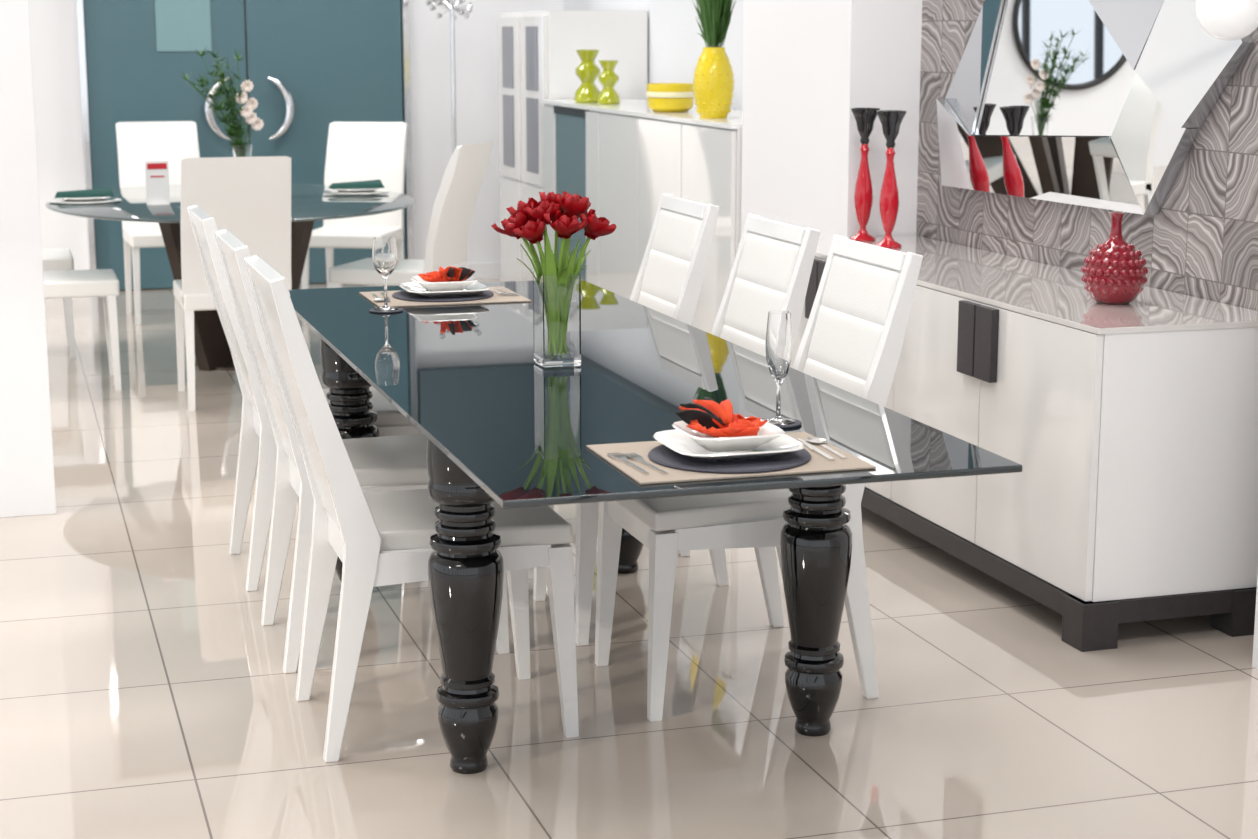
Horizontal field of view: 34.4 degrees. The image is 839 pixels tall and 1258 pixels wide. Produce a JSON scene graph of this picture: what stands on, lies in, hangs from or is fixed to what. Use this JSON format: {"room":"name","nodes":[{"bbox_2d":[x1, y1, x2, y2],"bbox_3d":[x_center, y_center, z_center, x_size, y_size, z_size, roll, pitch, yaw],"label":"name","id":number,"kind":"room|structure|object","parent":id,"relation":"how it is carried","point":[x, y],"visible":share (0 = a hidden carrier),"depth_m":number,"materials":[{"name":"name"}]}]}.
{"room":"store","nodes":[
{"label":"store","id":0,"kind":"room"},
{"bbox_2d":[0,0,55,517],"bbox_3d":[-2.288,-1.339,6.185,0.865,3.300,0.460,-3,11,-17],"label":"wall pillar","id":1,"kind":"structure","parent":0,"point":[27,482],"depth_m":6.25,"materials":[{"name":"white paint"}]},
{"bbox_2d":[28,0,562,289],"bbox_3d":[-4.803,-2.293,11.157,9.550,3.300,0.200,-3,11,-17],"label":"wall","id":2,"kind":"structure","parent":0,"point":[53,23],"depth_m":12.23,"materials":[{"name":"white paint"}]},
{"bbox_2d":[76,0,95,269],"bbox_3d":[-3.118,-2.210,11.544,0.035,2.990,0.100,-3,11,-17],"label":"frame","id":3,"kind":"object","parent":2,"relation":"attached to","point":[79,3],"visible":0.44,"depth_m":11.60,"materials":[{"name":"silver metal"}]},
{"bbox_2d":[83,0,248,289],"bbox_3d":[-2.658,-2.216,11.657,0.900,2.940,0.148,-3,11,-17],"label":"leaf","id":4,"kind":"object","parent":2,"relation":"attached to","point":[129,80],"depth_m":11.72,"materials":[{"name":"teal paint"}]},
{"bbox_2d":[155,0,211,50],"bbox_3d":[-2.567,-2.480,11.652,0.310,0.720,0.010,-3,11,-17],"label":"pane","id":5,"kind":"object","parent":4,"relation":"attached to","point":[181,25],"visible":1,"depth_m":11.69,"materials":[{"name":"teal glass"}]},
{"bbox_2d":[244,0,405,282],"bbox_3d":[-1.784,-2.267,11.922,0.910,2.940,0.148,-3,11,-17],"label":"leaf","id":6,"kind":"object","parent":2,"relation":"attached to","point":[338,60],"depth_m":11.99,"materials":[{"name":"teal paint"}]},
{"bbox_2d":[400,0,413,258],"bbox_3d":[-1.336,-2.314,12.085,0.035,2.990,0.100,-3,11,-17],"label":"frame","id":7,"kind":"object","parent":2,"relation":"attached to","point":[404,4],"visible":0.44,"depth_m":12.14,"materials":[{"name":"silver metal"}]},
{"bbox_2d":[468,262,500,277],"bbox_3d":[-0.849,-0.926,12.547,0.920,0.090,0.020,-3,11,-17],"label":"baseboard","id":8,"kind":"structure","parent":2,"relation":"attached to","point":[487,269],"depth_m":12.53,"materials":[{"name":"white paint"}]},
{"bbox_2d":[0,277,1257,838],"bbox_3d":[-1.571,0.884,3.619,11.000,0.100,17.400,-3,11,-17],"label":"floor","id":9,"kind":"structure","parent":0,"point":[145,693],"depth_m":4.58,"materials":[{"name":"tile"}]},
{"bbox_2d":[42,248,75,357],"bbox_3d":[-2.931,-0.807,9.474,0.635,1.015,0.430,-3,11,-17],"label":"dining chair","id":10,"kind":"object","parent":9,"relation":"on","point":[61,259],"visible":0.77,"depth_m":9.42,"materials":[{"name":"white paint"}]},
{"bbox_2d":[43,269,121,389],"bbox_3d":[-2.507,-0.644,8.626,0.635,1.015,0.430,-3,11,-17],"label":"dining chair","id":11,"kind":"object","parent":9,"relation":"on","point":[104,283],"visible":0.77,"depth_m":8.54,"materials":[{"name":"white paint"}]},
{"bbox_2d":[116,121,199,324],"bbox_3d":[-2.450,-1.054,10.758,0.430,1.015,0.635,-4,11,-19],"label":"dining chair","id":12,"kind":"object","parent":9,"relation":"on","point":[172,142],"visible":0.43,"depth_m":10.87,"materials":[{"name":"white paint"}]},
{"bbox_2d":[46,183,414,370],"bbox_3d":[-1.791,-0.625,9.228,1.620,0.750,2.074,-3,11,-17],"label":"round glass table","id":13,"kind":"object","parent":9,"relation":"on","point":[309,204],"visible":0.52,"depth_m":8.94,"materials":[{"name":"teal"}]},
{"bbox_2d":[48,188,121,204],"bbox_3d":[-2.417,-0.996,9.013,0.320,0.058,0.320,-3,11,-17],"label":"place setting","id":14,"kind":"object","parent":13,"relation":"on","point":[90,196],"visible":1,"depth_m":8.96,"materials":[{"name":"white ceramic"}]},
{"bbox_2d":[145,161,169,205],"bbox_3d":[-2.054,-1.031,8.844,0.100,0.190,0.060,-5,12,-22],"label":"sign card","id":15,"kind":"object","parent":13,"relation":"on","point":[156,172],"visible":1,"depth_m":8.84,"materials":[{"name":"white paper"}]},
{"bbox_2d":[178,48,263,156],"bbox_3d":[-1.837,-1.331,9.106,0.320,0.681,0.292,5,12,25],"label":"flower vase","id":16,"kind":"object","parent":13,"relation":"on","point":[240,149],"visible":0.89,"depth_m":9.12,"materials":[{"name":"clear glass"}]},
{"bbox_2d":[322,179,390,194],"bbox_3d":[-1.277,-1.092,9.513,0.320,0.058,0.320,-3,11,-17],"label":"place setting","id":17,"kind":"object","parent":13,"relation":"on","point":[369,187],"visible":1,"depth_m":9.46,"materials":[{"name":"white ceramic"}]},
{"bbox_2d":[173,156,291,410],"bbox_3d":[-1.619,-0.580,8.291,0.430,1.015,0.635,-3,11,-17],"label":"dining chair","id":18,"kind":"object","parent":9,"relation":"on","point":[249,198],"visible":0.56,"depth_m":8.02,"materials":[{"name":"white paint"}]},
{"bbox_2d":[187,204,422,591],"bbox_3d":[-0.880,-0.084,5.697,0.630,1.018,0.442,-3,11,-17],"label":"dining chair","id":19,"kind":"object","parent":9,"relation":"on","point":[257,442],"visible":0.38,"depth_m":5.56,"materials":[{"name":"white paint"}]},
{"bbox_2d":[322,386,414,425],"bbox_3d":[-0.797,-0.035,5.732,0.437,0.048,0.442,-3,11,-17],"label":"seat cushion","id":20,"kind":"object","parent":19,"relation":"on","point":[388,415],"depth_m":5.57,"materials":[{"name":"white leather"}]},
{"bbox_2d":[301,122,406,324],"bbox_3d":[-1.441,-1.042,10.699,0.430,1.015,0.635,1,11,8],"label":"dining chair","id":21,"kind":"object","parent":9,"relation":"on","point":[356,151],"visible":0.71,"depth_m":10.83,"materials":[{"name":"white paint"}]},
{"bbox_2d":[214,229,508,673],"bbox_3d":[-0.659,0.051,4.993,0.630,1.018,0.442,-3,11,-17],"label":"dining chair","id":22,"kind":"object","parent":9,"relation":"on","point":[386,463],"visible":0.46,"depth_m":4.92,"materials":[{"name":"white paint"}]},
{"bbox_2d":[342,434,428,485],"bbox_3d":[-0.575,0.100,5.029,0.437,0.048,0.442,-3,11,-17],"label":"seat cushion","id":23,"kind":"object","parent":22,"relation":"on","point":[400,460],"depth_m":4.92,"materials":[{"name":"white leather"}]},
{"bbox_2d":[329,141,492,287],"bbox_3d":[-0.964,-0.728,9.062,0.635,1.015,0.430,3,11,16],"label":"dining chair","id":24,"kind":"object","parent":9,"relation":"on","point":[454,205],"visible":0.56,"depth_m":8.91,"materials":[{"name":"white paint"}]},
{"bbox_2d":[244,255,578,762],"bbox_3d":[-0.474,0.164,4.406,0.630,1.018,0.442,-3,11,-17],"label":"dining chair","id":25,"kind":"object","parent":9,"relation":"on","point":[379,538],"visible":0.95,"depth_m":4.28,"materials":[{"name":"white paint"}]},
{"bbox_2d":[363,489,572,550],"bbox_3d":[-0.391,0.213,4.442,0.437,0.048,0.442,-3,11,-17],"label":"seat cushion","id":26,"kind":"object","parent":25,"relation":"on","point":[405,520],"depth_m":4.29,"materials":[{"name":"white leather"}]},
{"bbox_2d":[426,0,472,152],"bbox_3d":[-1.009,-1.625,11.734,0.300,1.769,0.301,-3,11,-17],"label":"floor lamp","id":27,"kind":"object","parent":9,"relation":"on","point":[447,5],"visible":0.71,"depth_m":11.62,"materials":[{"name":"silver metal"}]},
{"bbox_2d":[498,11,646,281],"bbox_3d":[-0.335,-1.466,11.353,0.570,1.600,1.090,-3,11,-17],"label":"cabinet","id":28,"kind":"object","parent":9,"relation":"on","point":[538,57],"visible":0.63,"depth_m":10.86,"materials":[{"name":"white paint"}]},
{"bbox_2d":[540,99,741,333],"bbox_3d":[0.204,-0.872,9.478,0.495,1.140,2.940,-3,11,-17],"label":"sideboard","id":29,"kind":"object","parent":9,"relation":"on","point":[622,157],"visible":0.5,"depth_m":9.19,"materials":[{"name":"white paint"}]},
{"bbox_2d":[574,50,599,102],"bbox_3d":[-0.206,-1.726,10.209,0.143,0.262,0.143,-3,11,-17],"label":"candle holder","id":30,"kind":"object","parent":29,"relation":"on","point":[587,71],"visible":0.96,"depth_m":10.17,"materials":[{"name":"green glass"}]},
{"bbox_2d":[597,60,619,104],"bbox_3d":[-0.100,-1.662,10.009,0.116,0.212,0.116,-3,11,-17],"label":"candle holder","id":31,"kind":"object","parent":29,"relation":"on","point":[608,78],"visible":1,"depth_m":9.98,"materials":[{"name":"green glass"}]},
{"bbox_2d":[646,83,693,112],"bbox_3d":[0.186,-1.438,9.076,0.220,0.125,0.220,-3,11,-17],"label":"bowls","id":32,"kind":"object","parent":29,"relation":"on","point":[662,97],"visible":0.99,"depth_m":8.99,"materials":[{"name":"yellow ceramic"}]},
{"bbox_2d":[693,0,735,118],"bbox_3d":[0.346,-1.560,8.399,0.189,0.619,0.201,-3,11,-17],"label":"vase","id":33,"kind":"object","parent":29,"relation":"on","point":[713,82],"visible":1,"depth_m":8.37,"materials":[{"name":"yellow ceramic"}]},
{"bbox_2d":[289,279,1022,773],"bbox_3d":[-0.169,0.218,4.835,0.953,0.750,2.845,-3,11,-17],"label":"dining table","id":34,"kind":"object","parent":9,"relation":"on","point":[508,429],"visible":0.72,"depth_m":4.26,"materials":[{"name":"black glass"}]},
{"bbox_2d":[369,308,402,312],"bbox_3d":[-0.660,-0.297,5.512,0.092,0.004,0.092,-3,11,-17],"label":"coaster","id":35,"kind":"object","parent":34,"relation":"on","point":[372,309],"visible":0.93,"depth_m":5.48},
{"bbox_2d":[372,237,397,310],"bbox_3d":[-0.660,-0.395,5.493,0.068,0.195,0.068,-3,11,-17],"label":"wine glass","id":36,"kind":"object","parent":35,"relation":"on","point":[384,250],"visible":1,"depth_m":5.46,"materials":[{"name":"clear glass"}]},
{"bbox_2d":[359,266,530,306],"bbox_3d":[-0.528,-0.396,5.785,0.430,0.095,0.330,-3,11,-17],"label":"place setting","id":37,"kind":"object","parent":34,"relation":"on","point":[451,285],"visible":1,"depth_m":5.72,"materials":[{"name":"ceramic"}]},
{"bbox_2d":[410,276,476,291],"bbox_3d":[-0.528,-0.386,5.787,0.176,0.033,0.176,-3,11,-17],"label":"bowl","id":38,"kind":"object","parent":37,"relation":"on","point":[423,283],"depth_m":5.73,"materials":[{"name":"white ceramic"}]},
{"bbox_2d":[491,191,616,367],"bbox_3d":[-0.163,-0.319,4.595,0.281,0.392,0.171,2,11,12],"label":"tulip vase","id":39,"kind":"object","parent":34,"relation":"on","point":[556,289],"visible":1,"depth_m":4.57,"materials":[{"name":"clear glass"}]},
{"bbox_2d":[586,397,875,484],"bbox_3d":[0.176,0.021,3.614,0.430,0.095,0.330,-3,11,-17],"label":"place setting","id":40,"kind":"object","parent":34,"relation":"on","point":[711,442],"visible":1,"depth_m":3.57,"materials":[{"name":"fabric"}]},
{"bbox_2d":[672,417,784,451],"bbox_3d":[0.176,0.030,3.615,0.176,0.033,0.176,-3,11,-17],"label":"bowl","id":41,"kind":"object","parent":40,"relation":"on","point":[695,434],"depth_m":3.59,"materials":[{"name":"white ceramic"}]},
{"bbox_2d":[762,418,801,427],"bbox_3d":[0.289,0.007,3.929,0.092,0.004,0.092,-3,11,-17],"label":"coaster","id":42,"kind":"object","parent":34,"relation":"on","point":[797,423],"visible":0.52,"depth_m":3.90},
{"bbox_2d":[763,311,794,424],"bbox_3d":[0.289,-0.101,3.908,0.065,0.214,0.065,-3,11,-17],"label":"champagne flute","id":43,"kind":"object","parent":42,"relation":"on","point":[779,336],"visible":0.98,"depth_m":3.88,"materials":[{"name":"clear glass"}]},
{"bbox_2d":[629,193,719,556],"bbox_3d":[-0.110,-0.129,5.930,0.630,1.018,0.442,-3,11,-17],"label":"dining chair","id":44,"kind":"object","parent":9,"relation":"on","point":[670,277],"visible":0.36,"depth_m":5.87,"materials":[{"name":"white paint"}]},
{"bbox_2d":[533,213,819,645],"bbox_3d":[0.109,0.004,5.236,0.630,1.018,0.442,-3,11,-17],"label":"dining chair","id":45,"kind":"object","parent":9,"relation":"on","point":[773,263],"visible":0.41,"depth_m":5.17,"materials":[{"name":"white paint"}]},
{"bbox_2d":[595,234,922,721],"bbox_3d":[0.283,0.111,4.682,0.630,1.018,0.442,-3,11,-17],"label":"dining chair","id":46,"kind":"object","parent":9,"relation":"on","point":[852,340],"visible":0.54,"depth_m":4.55,"materials":[{"name":"white paint"}]},
{"bbox_2d":[616,489,791,530],"bbox_3d":[0.199,0.170,4.667,0.437,0.048,0.442,-3,11,-17],"label":"seat cushion","id":47,"kind":"object","parent":46,"relation":"on","point":[762,510],"depth_m":4.48,"materials":[{"name":"white leather"}]},
{"bbox_2d":[790,235,1257,651],"bbox_3d":[1.051,-0.035,6.018,0.568,0.800,2.195,-3,11,-17],"label":"sideboard","id":48,"kind":"object","parent":9,"relation":"on","point":[1132,428],"visible":0.62,"depth_m":5.07,"materials":[{"name":"white paint"}]},
{"bbox_2d":[849,108,879,240],"bbox_3d":[0.793,-0.827,6.848,0.098,0.443,0.098,-3,11,-17],"label":"candlestick","id":49,"kind":"object","parent":48,"relation":"on","point":[865,118],"visible":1,"depth_m":6.83,"materials":[{"name":"red glass"}]},
{"bbox_2d":[851,108,879,143],"bbox_3d":[0.793,-0.985,6.818,0.098,0.120,0.098,-3,11,-17],"label":"cup","id":50,"kind":"object","parent":49,"relation":"on","point":[865,118],"depth_m":6.79,"materials":[{"name":"black glass"}]},
{"bbox_2d":[875,110,906,247],"bbox_3d":[0.852,-0.785,6.629,0.098,0.443,0.098,-3,11,-17],"label":"candlestick","id":51,"kind":"object","parent":48,"relation":"on","point":[891,120],"visible":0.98,"depth_m":6.61,"materials":[{"name":"red glass"}]},
{"bbox_2d":[876,110,906,147],"bbox_3d":[0.852,-0.944,6.599,0.098,0.120,0.098,-3,11,-17],"label":"cup","id":52,"kind":"object","parent":51,"relation":"on","point":[891,120],"depth_m":6.57,"materials":[{"name":"black glass"}]},
{"bbox_2d":[1081,212,1147,304],"bbox_3d":[1.265,-0.420,5.284,0.170,0.237,0.172,-3,11,-17],"label":"vase","id":53,"kind":"object","parent":48,"relation":"on","point":[1114,271],"visible":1,"depth_m":5.24,"materials":[{"name":"red glazed ceramic"}]},
{"bbox_2d":[563,0,742,110],"bbox_3d":[0.387,-2.112,10.214,0.200,3.300,4.700,-3,11,-17],"label":"wall","id":54,"kind":"structure","parent":0,"point":[674,46],"depth_m":10.41,"materials":[{"name":"white paint"}]},
{"bbox_2d":[741,0,921,237],"bbox_3d":[0.816,-1.571,7.389,0.460,3.300,1.050,-3,11,-17],"label":"wall","id":55,"kind":"structure","parent":0,"point":[807,63],"depth_m":7.11,"materials":[{"name":"white paint"}]},
{"bbox_2d":[916,0,1257,310],"bbox_3d":[1.430,-1.279,5.869,0.200,3.300,2.570,-3,11,-17],"label":"wall","id":56,"kind":"structure","parent":0,"point":[1202,240],"depth_m":5.61,"materials":[{"name":"tile"}]},
{"bbox_2d":[936,0,1252,214],"bbox_3d":[1.288,-1.134,5.883,0.076,1.027,1.682,-3,11,-17],"label":"wall mirror","id":57,"kind":"object","parent":56,"relation":"attached to","point":[1145,75],"visible":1,"depth_m":5.83,"materials":[{"name":"silver glass"}]},
{"bbox_2d":[1252,575,1257,668],"bbox_3d":[1.852,-0.968,4.247,0.490,3.300,0.825,-3,11,-17],"label":"wall column","id":58,"kind":"structure","parent":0,"point":[1255,642],"depth_m":4.85,"materials":[{"name":"white paint"}]},
{"bbox_3d":[-1.570,-2.455,2.978,11.000,0.100,17.400,-3,11,-17],"label":"ceiling","id":59,"kind":"structure","parent":0,"visible":0},
{"bbox_2d":[1196,0,1257,40],"bbox_3d":[1.420,-1.792,4.633,0.160,1.825,0.160,-3,11,-17],"label":"globe pendant lamp","id":60,"kind":"object","parent":59,"relation":"hanging from","point":[1227,20],"visible":1,"depth_m":4.74,"materials":[{"name":"white glass"}]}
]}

